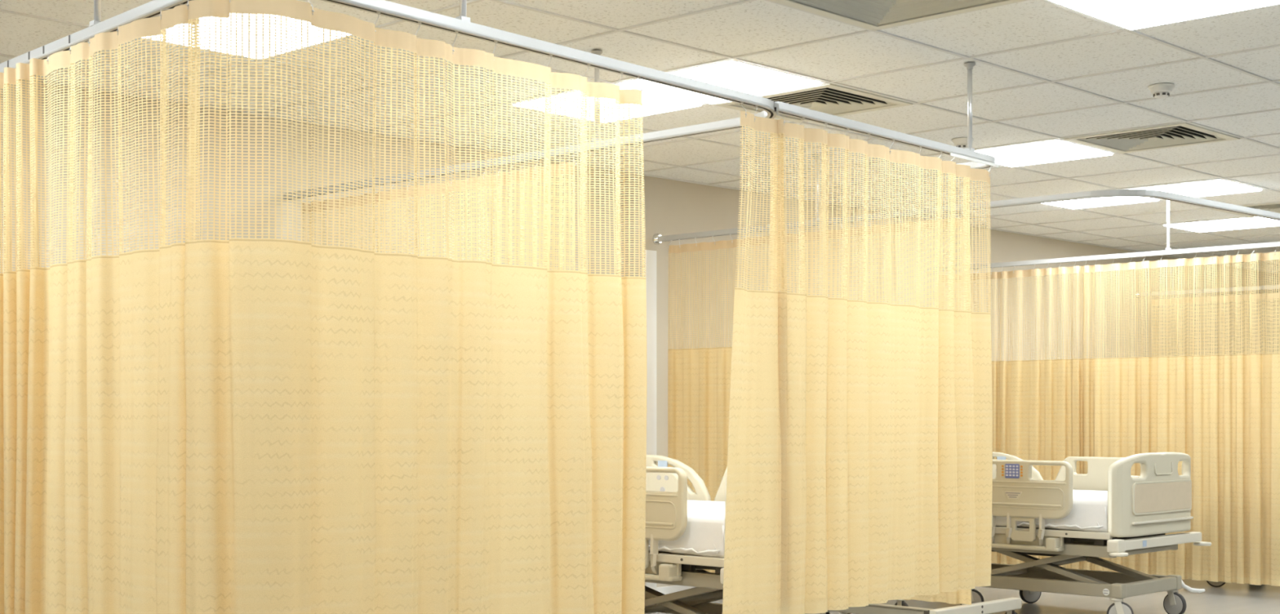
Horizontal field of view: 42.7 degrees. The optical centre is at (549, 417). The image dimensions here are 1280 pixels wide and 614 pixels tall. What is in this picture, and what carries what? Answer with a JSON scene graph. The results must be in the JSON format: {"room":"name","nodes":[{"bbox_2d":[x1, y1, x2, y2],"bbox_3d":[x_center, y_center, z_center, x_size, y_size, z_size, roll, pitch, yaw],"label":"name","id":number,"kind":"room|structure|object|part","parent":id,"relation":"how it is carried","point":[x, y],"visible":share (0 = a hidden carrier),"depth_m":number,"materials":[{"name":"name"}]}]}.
{"room":"hospital room","nodes":[
{"label":"hospital room","id":0,"kind":"room"},
{"bbox_2d":[0,0,1279,274],"bbox_3d":[4.362,-1.600,4.549,20.800,0.401,12.540,0,0,-45],"label":"ceiling","id":1,"kind":"structure","parent":0,"point":[1043,70],"depth_m":6.82,"materials":[{"name":"tile"}]},
{"bbox_2d":[142,13,349,58],"bbox_3d":[-1.128,-1.426,5.933,0.626,0.069,0.626,0,0,-45],"label":"ceiling light","id":2,"kind":"object","parent":1,"relation":"attached to","point":[251,15],"visible":0.17,"depth_m":5.94,"materials":[{"name":"translucent white plastic"}]},
{"bbox_2d":[0,0,777,199],"bbox_3d":[-0.968,-1.204,5.758,2.375,0.394,3.131,0,0,-45],"label":"track","id":3,"kind":"object","parent":1,"relation":"attached to","point":[461,24],"visible":0.81,"depth_m":4.68,"materials":[{"name":"silver metal"}]},
{"bbox_3d":[-1.219,-1.227,4.405,0.019,0.347,0.019,0,0,-45],"label":"hanger rod","id":4,"kind":"part","parent":3,"relation":"part of","materials":[{"name":"white metal"}]},
{"bbox_2d":[0,0,646,613],"bbox_3d":[-0.942,-0.176,5.061,1.544,1.713,2.163,0,0,-45],"label":"privacy curtain","id":5,"kind":"object","parent":3,"relation":"hanging from","point":[234,425],"visible":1,"depth_m":4.25,"materials":[{"name":"fabric"}]},
{"bbox_3d":[-0.940,-0.694,5.063,1.537,0.548,2.164,0,0,-45],"label":"netting panel","id":6,"kind":"part","parent":5,"relation":"part of","materials":[{"name":"beige fabric"}]},
{"bbox_3d":[-0.941,0.105,5.060,1.544,1.050,2.161,0,0,-45],"label":"fabric panel","id":7,"kind":"part","parent":5,"relation":"part of","materials":[{"name":"beige fabric"}]},
{"bbox_2d":[300,153,576,270],"bbox_3d":[-0.528,-0.121,6.975,0.071,1.823,1.800,0,0,-45],"label":"privacy curtain","id":8,"kind":"object","parent":3,"relation":"hanging from","point":[433,184],"visible":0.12,"depth_m":6.76,"materials":[{"name":"fabric"}]},
{"bbox_3d":[-0.231,-1.227,4.356,0.019,0.347,0.019,0,0,-45],"label":"hanger rod","id":9,"kind":"part","parent":3,"relation":"part of","materials":[{"name":"white metal"}]},
{"bbox_3d":[0.181,-1.227,6.253,0.019,0.347,0.019,0,0,-45],"label":"hanger rod","id":10,"kind":"part","parent":3,"relation":"part of","materials":[{"name":"white metal"}]},
{"bbox_2d":[508,83,706,122],"bbox_3d":[0.259,-1.426,7.304,0.626,0.069,0.626,0,0,-45],"label":"ceiling light","id":11,"kind":"object","parent":1,"relation":"attached to","point":[653,103],"visible":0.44,"depth_m":7.28,"materials":[{"name":"paint"}]},
{"bbox_3d":[0.259,-1.430,7.304,0.626,0.061,0.626,0,0,-45],"label":"frame","id":12,"kind":"part","parent":11,"relation":"part of","materials":[{"name":"paint"}]},
{"bbox_2d":[614,59,826,104],"bbox_3d":[0.716,-1.426,6.842,0.626,0.069,0.626,0,0,-45],"label":"ceiling light","id":13,"kind":"object","parent":1,"relation":"attached to","point":[746,77],"visible":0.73,"depth_m":6.76,"materials":[{"name":"translucent white plastic"}]},
{"bbox_3d":[0.716,-1.430,6.842,0.626,0.061,0.626,0,0,-45],"label":"frame","id":14,"kind":"part","parent":13,"relation":"part of","materials":[{"name":"paint"}]},
{"bbox_2d":[714,83,912,122],"bbox_3d":[1.179,-1.481,7.299,0.626,0.170,0.626,0,0,-45],"label":"ceiling vent","id":15,"kind":"object","parent":1,"relation":"in","point":[829,98],"visible":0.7,"depth_m":7.25,"materials":[{"name":"metal"}]},
{"bbox_2d":[772,62,998,168],"bbox_3d":[1.309,-1.206,6.084,0.252,0.389,1.668,0,0,34],"label":"track","id":16,"kind":"object","parent":1,"relation":"hanging from","point":[980,161],"visible":0.97,"depth_m":6.10,"materials":[{"name":"white plastic"}]},
{"bbox_2d":[722,102,992,613],"bbox_3d":[1.167,-0.179,5.926,0.080,1.708,1.890,0,0,41],"label":"privacy curtain","id":17,"kind":"object","parent":16,"relation":"hanging from","point":[860,456],"visible":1,"depth_m":5.83,"materials":[{"name":"fabric"}]},
{"bbox_3d":[1.167,0.102,5.929,0.071,1.045,1.885,0,0,42],"label":"fabric panel","id":18,"kind":"part","parent":17,"relation":"part of","materials":[{"name":"beige fabric"}]},
{"bbox_3d":[1.196,-0.684,5.954,0.058,0.528,1.809,0,0,42],"label":"netting panel","id":19,"kind":"part","parent":17,"relation":"part of","materials":[{"name":"beige fabric"}]},
{"bbox_3d":[1.305,-1.039,6.086,0.243,0.030,1.669,0,0,34],"label":"rail","id":20,"kind":"part","parent":16,"relation":"part of","materials":[{"name":"white metal"}]},
{"bbox_3d":[1.664,-1.227,6.472,0.019,0.347,0.019,0,0,-45],"label":"hanger rod","id":21,"kind":"part","parent":16,"relation":"part of","materials":[{"name":"white metal"}]},
{"bbox_2d":[768,0,1026,31],"bbox_3d":[1.168,-1.481,5.460,0.626,0.170,0.626,0,0,-45],"label":"ceiling vent","id":22,"kind":"object","parent":1,"relation":"in","point":[872,15],"visible":1,"depth_m":5.60,"materials":[{"name":"metal"}]},
{"bbox_2d":[951,137,973,148],"bbox_3d":[2.085,-1.379,8.247,0.108,0.052,0.108,0,0,-45],"label":"smoke detector","id":23,"kind":"object","parent":1,"relation":"attached to","point":[962,142],"visible":0.56,"depth_m":8.22,"materials":[{"name":"white plastic"}]},
{"bbox_2d":[653,154,1279,271],"bbox_3d":[2.706,-1.204,9.448,2.913,0.394,3.044,0,0,-45],"label":"track","id":24,"kind":"object","parent":1,"relation":"attached to","point":[657,238],"visible":0.83,"depth_m":8.71,"materials":[{"name":"silver metal"}]},
{"bbox_3d":[1.425,-1.227,8.719,0.019,0.347,0.019,0,0,-45],"label":"hanger rod","id":25,"kind":"part","parent":24,"relation":"part of","materials":[{"name":"white metal"}]},
{"bbox_2d":[667,211,971,604],"bbox_3d":[1.379,-0.054,8.762,0.060,1.958,1.978,0,0,-45],"label":"privacy curtain","id":26,"kind":"object","parent":24,"relation":"hanging from","point":[699,379],"visible":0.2,"depth_m":9.25,"materials":[{"name":"fabric"}]},
{"bbox_3d":[1.382,-0.671,8.762,0.050,0.553,1.973,0,0,-45],"label":"netting panel","id":27,"kind":"part","parent":26,"relation":"part of","materials":[{"name":"beige fabric"}]},
{"bbox_3d":[1.379,0.240,8.763,0.059,1.270,1.977,0,0,-45],"label":"fabric panel","id":28,"kind":"part","parent":26,"relation":"part of","materials":[{"name":"beige fabric"}]},
{"bbox_3d":[2.710,-1.039,9.452,2.891,0.030,3.044,0,0,-45],"label":"rail","id":29,"kind":"part","parent":24,"relation":"part of","materials":[{"name":"white metal"}]},
{"bbox_2d":[938,246,1279,586],"bbox_3d":[3.669,-0.011,10.517,0.086,2.043,2.686,0,0,-45],"label":"privacy curtain","id":30,"kind":"object","parent":24,"relation":"hanging from","point":[1222,411],"visible":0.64,"depth_m":10.29,"materials":[{"name":"fabric"}]},
{"bbox_3d":[3.666,-0.666,10.515,0.061,0.563,2.681,0,0,-45],"label":"netting panel","id":31,"kind":"part","parent":30,"relation":"part of","materials":[{"name":"beige fabric"}]},
{"bbox_3d":[3.669,0.287,10.516,0.078,1.345,2.684,0,0,-45],"label":"fabric panel","id":32,"kind":"part","parent":30,"relation":"part of","materials":[{"name":"beige fabric"}]},
{"bbox_3d":[3.893,-1.227,10.287,0.019,0.347,0.019,0,0,-45],"label":"hanger rod","id":33,"kind":"part","parent":24,"relation":"part of","materials":[{"name":"white metal"}]},
{"bbox_2d":[974,138,1116,167],"bbox_3d":[2.566,-1.426,8.669,0.626,0.069,0.626,0,0,-45],"label":"ceiling light","id":34,"kind":"object","parent":1,"relation":"attached to","point":[1054,150],"visible":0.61,"depth_m":8.60,"materials":[{"name":"translucent plastic light diffuser"}]},
{"bbox_3d":[2.566,-1.430,8.669,0.626,0.061,0.626,0,0,-45],"label":"frame","id":35,"kind":"part","parent":34,"relation":"part of","materials":[{"name":"paint"}]},
{"bbox_2d":[1043,196,1162,208],"bbox_3d":[3.496,-1.426,10.502,0.626,0.069,0.626,0,0,-45],"label":"ceiling light","id":36,"kind":"object","parent":1,"relation":"attached to","point":[1108,201],"visible":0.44,"depth_m":10.56,"materials":[{"name":"paint"}]},
{"bbox_2d":[1062,122,1239,153],"bbox_3d":[3.022,-1.481,8.207,0.626,0.170,0.626,0,0,-45],"label":"ceiling vent","id":37,"kind":"object","parent":1,"relation":"in","point":[1184,134],"visible":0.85,"depth_m":8.21,"materials":[{"name":"metal"}]},
{"bbox_2d":[1147,83,1174,98],"bbox_3d":[2.589,-1.379,6.917,0.108,0.052,0.108,0,0,-45],"label":"smoke detector","id":38,"kind":"object","parent":1,"relation":"attached to","point":[1159,91],"visible":1,"depth_m":6.89,"materials":[{"name":"white plastic"}]},
{"bbox_2d":[1048,0,1279,30],"bbox_3d":[2.087,-1.426,5.455,0.626,0.069,0.626,0,0,-45],"label":"ceiling light","id":39,"kind":"object","parent":1,"relation":"attached to","point":[1131,15],"visible":1,"depth_m":5.56,"materials":[{"name":"translucent plastic light diffuser"}]},
{"bbox_3d":[2.087,-1.430,5.455,0.626,0.061,0.626,0,0,-45],"label":"frame","id":40,"kind":"part","parent":39,"relation":"part of","materials":[{"name":"paint"}]},
{"bbox_2d":[1125,178,1264,197],"bbox_3d":[3.953,-1.426,10.040,0.626,0.069,0.626,0,0,-45],"label":"ceiling light","id":41,"kind":"object","parent":1,"relation":"attached to","point":[1221,186],"visible":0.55,"depth_m":9.94,"materials":[{"name":"paint"}]},
{"bbox_3d":[3.953,-1.430,10.040,0.626,0.061,0.626,0,0,-45],"label":"frame","id":42,"kind":"part","parent":41,"relation":"part of","materials":[{"name":"paint"}]},
{"bbox_2d":[1136,284,1279,297],"bbox_3d":[4.985,-1.204,11.659,3.083,0.394,3.102,0,0,-45],"label":"track","id":43,"kind":"object","parent":1,"relation":"hanging from","point":[1269,285],"visible":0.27,"depth_m":13.38,"materials":[{"name":"silver metal"}]},
{"bbox_2d":[1151,293,1279,356],"bbox_3d":[5.977,-0.002,12.803,0.076,1.984,2.615,0,0,-45],"label":"privacy curtain","id":44,"kind":"object","parent":43,"relation":"hanging from","point":[1157,300],"visible":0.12,"depth_m":13.34,"materials":[{"name":"fabric"}]},
{"bbox_2d":[1160,217,1279,232],"bbox_3d":[4.883,-1.426,11.873,0.626,0.069,0.626,0,0,-45],"label":"ceiling light","id":45,"kind":"object","parent":1,"relation":"attached to","point":[1245,222],"visible":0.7,"depth_m":11.81,"materials":[{"name":"paint"}]},
{"bbox_3d":[4.883,-1.430,11.873,0.626,0.061,0.626,0,0,-45],"label":"frame","id":46,"kind":"part","parent":45,"relation":"part of","materials":[{"name":"paint"}]},
{"bbox_2d":[1211,202,1279,217],"bbox_3d":[4.877,-1.481,10.954,0.626,0.170,0.626,0,0,-45],"label":"ceiling vent","id":47,"kind":"object","parent":1,"relation":"in","point":[1274,206],"visible":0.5,"depth_m":10.91,"materials":[{"name":"metal"}]},
{"bbox_2d":[1253,216,1279,223],"bbox_3d":[5.340,-1.426,11.411,0.626,0.069,0.626,0,0,-45],"label":"ceiling light","id":48,"kind":"object","parent":1,"relation":"attached to","point":[1255,217],"visible":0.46,"depth_m":11.52,"materials":[{"name":"paint"}]},
{"bbox_2d":[0,79,1279,586],"bbox_3d":[-0.018,-0.205,8.980,20.800,2.591,0.120,0,0,-45],"label":"wall","id":49,"kind":"structure","parent":0,"point":[672,206],"depth_m":9.31,"materials":[{"name":"beige paint"}]},
{"bbox_2d":[644,249,656,588],"bbox_3d":[0.587,0.010,9.485,0.090,1.960,0.012,0,0,-45],"label":"trim","id":50,"kind":"structure","parent":49,"relation":"attached to","point":[651,255],"depth_m":9.48,"materials":[{"name":"paint"}]},
{"bbox_2d":[652,585,695,594],"bbox_3d":[0.029,1.040,8.934,20.600,0.100,0.012,0,0,-45],"label":"baseboard","id":51,"kind":"structure","parent":49,"relation":"attached to","point":[673,588],"depth_m":9.60,"materials":[{"name":"paint"}]},
{"bbox_2d":[647,578,1279,613],"bbox_3d":[4.362,1.140,4.549,20.800,0.100,12.540,0,0,-45],"label":"floor","id":52,"kind":"structure","parent":0,"point":[1229,597],"depth_m":9.66,"materials":[{"name":"tile"}]},
{"bbox_2d":[644,454,815,613],"bbox_3d":[0.360,0.589,7.649,1.091,1.002,2.191,0,0,-45],"label":"hospital bed","id":53,"kind":"object","parent":52,"relation":"on","point":[685,533],"visible":0.18,"depth_m":6.83,"materials":[{"name":"paint"}]},
{"bbox_3d":[0.364,0.566,6.933,0.018,0.145,0.140,0,0,-45],"label":"latch plate","id":54,"kind":"part","parent":53,"relation":"part of","materials":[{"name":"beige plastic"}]},
{"bbox_3d":[0.446,0.577,6.881,0.037,0.187,0.113,0,0,17],"label":"swing arm","id":55,"kind":"part","parent":53,"relation":"part of"},
{"bbox_3d":[0.323,0.359,6.964,0.036,0.306,0.672,0,0,-45],"label":"rail","id":56,"kind":"part","parent":53,"relation":"part of","materials":[{"name":"beige plastic"}]},
{"bbox_3d":[0.501,0.792,7.082,0.062,0.257,0.894,0,0,-45],"label":"scissor arm","id":57,"kind":"part","parent":53,"relation":"part of","materials":[{"name":"paint"}]},
{"bbox_3d":[0.515,0.323,8.122,0.036,0.290,0.750,0,0,-45],"label":"head rail","id":58,"kind":"part","parent":53,"relation":"part of","materials":[{"name":"beige plastic"}]},
{"bbox_3d":[0.461,0.792,7.067,0.062,0.247,0.859,0,0,-45],"label":"scissor arm","id":59,"kind":"part","parent":53,"relation":"part of","materials":[{"name":"paint"}]},
{"bbox_3d":[0.337,0.676,7.626,0.765,0.060,1.965,0,0,-45],"label":"lift frame","id":60,"kind":"part","parent":53,"relation":"part of","materials":[{"name":"paint"}]},
{"bbox_3d":[0.344,0.485,7.619,0.873,0.181,1.965,0,0,-45],"label":"mattress","id":61,"kind":"part","parent":53,"relation":"part of","materials":[{"name":"white fabric"}]},
{"bbox_3d":[0.895,0.792,7.495,0.062,0.247,0.859,0,0,-45],"label":"scissor arm","id":62,"kind":"part","parent":53,"relation":"part of","materials":[{"name":"paint"}]},
{"bbox_3d":[1.027,0.359,7.603,0.036,0.306,0.672,0,0,-45],"label":"rail","id":63,"kind":"part","parent":53,"relation":"part of","materials":[{"name":"beige plastic"}]},
{"bbox_3d":[1.055,0.379,6.900,0.880,0.432,0.094,0,0,-45],"label":"footboard","id":64,"kind":"part","parent":53,"relation":"part of","materials":[{"name":"beige plastic"}]},
{"bbox_3d":[0.613,0.902,7.347,0.712,0.076,1.240,0,0,-45],"label":"frame","id":65,"kind":"part","parent":53,"relation":"part of","materials":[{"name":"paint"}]},
{"bbox_3d":[0.878,0.792,7.455,0.062,0.257,0.894,0,0,-45],"label":"scissor arm","id":66,"kind":"part","parent":53,"relation":"part of","materials":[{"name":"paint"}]},
{"bbox_2d":[721,477,1021,613],"bbox_3d":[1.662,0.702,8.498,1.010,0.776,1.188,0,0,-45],"label":"hospital bed","id":67,"kind":"object","parent":52,"relation":"on","point":[1010,604],"visible":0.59,"depth_m":8.14,"materials":[{"name":"paint"}]},
{"bbox_2d":[960,452,1211,613],"bbox_3d":[2.527,0.600,9.454,1.091,0.980,2.191,0,0,-45],"label":"hospital bed","id":68,"kind":"object","parent":52,"relation":"on","point":[1106,511],"visible":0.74,"depth_m":8.70,"materials":[{"name":"beige plastic"}]},
{"bbox_3d":[2.410,0.599,8.892,0.037,0.187,0.113,0,0,17],"label":"swing arm","id":69,"kind":"part","parent":68,"relation":"part of"},
{"bbox_3d":[2.480,0.599,8.820,0.037,0.187,0.113,0,0,17],"label":"swing arm","id":70,"kind":"part","parent":68,"relation":"part of"},
{"bbox_3d":[2.682,0.345,9.926,0.036,0.290,0.750,0,0,-45],"label":"head rail","id":71,"kind":"part","parent":68,"relation":"part of","materials":[{"name":"beige plastic"}]},
{"bbox_3d":[2.531,0.588,8.737,0.018,0.145,0.140,0,0,-45],"label":"latch plate","id":72,"kind":"part","parent":68,"relation":"part of","materials":[{"name":"beige plastic"}]},
{"bbox_3d":[2.491,0.381,8.768,0.036,0.306,0.672,0,0,-45],"label":"rail","id":73,"kind":"part","parent":68,"relation":"part of","materials":[{"name":"beige plastic"}]},
{"bbox_3d":[2.628,0.792,8.871,0.062,0.247,0.859,0,0,-45],"label":"scissor arm","id":74,"kind":"part","parent":68,"relation":"part of","materials":[{"name":"paint"}]},
{"bbox_3d":[2.614,0.599,8.685,0.037,0.187,0.113,0,0,17],"label":"swing arm","id":75,"kind":"part","parent":68,"relation":"part of"},
{"bbox_3d":[2.669,0.792,8.887,0.062,0.257,0.894,0,0,-45],"label":"scissor arm","id":76,"kind":"part","parent":68,"relation":"part of","materials":[{"name":"paint"}]},
{"bbox_3d":[2.511,0.507,9.424,0.873,0.181,1.965,0,0,-45],"label":"mattress","id":77,"kind":"part","parent":68,"relation":"part of","materials":[{"name":"white fabric"}]},
{"bbox_3d":[3.062,0.792,9.300,0.062,0.247,0.859,0,0,-45],"label":"scissor arm","id":78,"kind":"part","parent":68,"relation":"part of","materials":[{"name":"paint"}]},
{"bbox_3d":[2.780,0.902,9.151,0.712,0.076,1.240,0,0,-45],"label":"frame","id":79,"kind":"part","parent":68,"relation":"part of","materials":[{"name":"paint"}]},
{"bbox_3d":[2.504,0.698,9.431,0.765,0.060,1.965,0,0,-45],"label":"lift frame","id":80,"kind":"part","parent":68,"relation":"part of","materials":[{"name":"paint"}]},
{"bbox_3d":[3.194,0.381,9.408,0.036,0.306,0.672,0,0,-45],"label":"rail","id":81,"kind":"part","parent":68,"relation":"part of","materials":[{"name":"beige plastic"}]},
{"bbox_3d":[3.046,0.792,9.259,0.062,0.257,0.894,0,0,-45],"label":"scissor arm","id":82,"kind":"part","parent":68,"relation":"part of","materials":[{"name":"paint"}]},
{"bbox_3d":[3.222,0.401,8.704,0.880,0.432,0.094,0,0,-45],"label":"footboard","id":83,"kind":"part","parent":68,"relation":"part of","materials":[{"name":"beige plastic"}]},
{"bbox_3d":[3.255,0.420,8.671,0.670,0.150,0.013,0,0,-45],"label":"insert panel","id":84,"kind":"part","parent":68,"relation":"part of","materials":[{"name":"beige plastic"}]},
{"bbox_2d":[1206,580,1226,586],"bbox_3d":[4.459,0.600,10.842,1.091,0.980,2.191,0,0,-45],"label":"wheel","id":85,"kind":"object","parent":52,"relation":"on","point":[1213,584],"visible":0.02,"depth_m":10.50,"materials":[{"name":"paint"}]}
]}

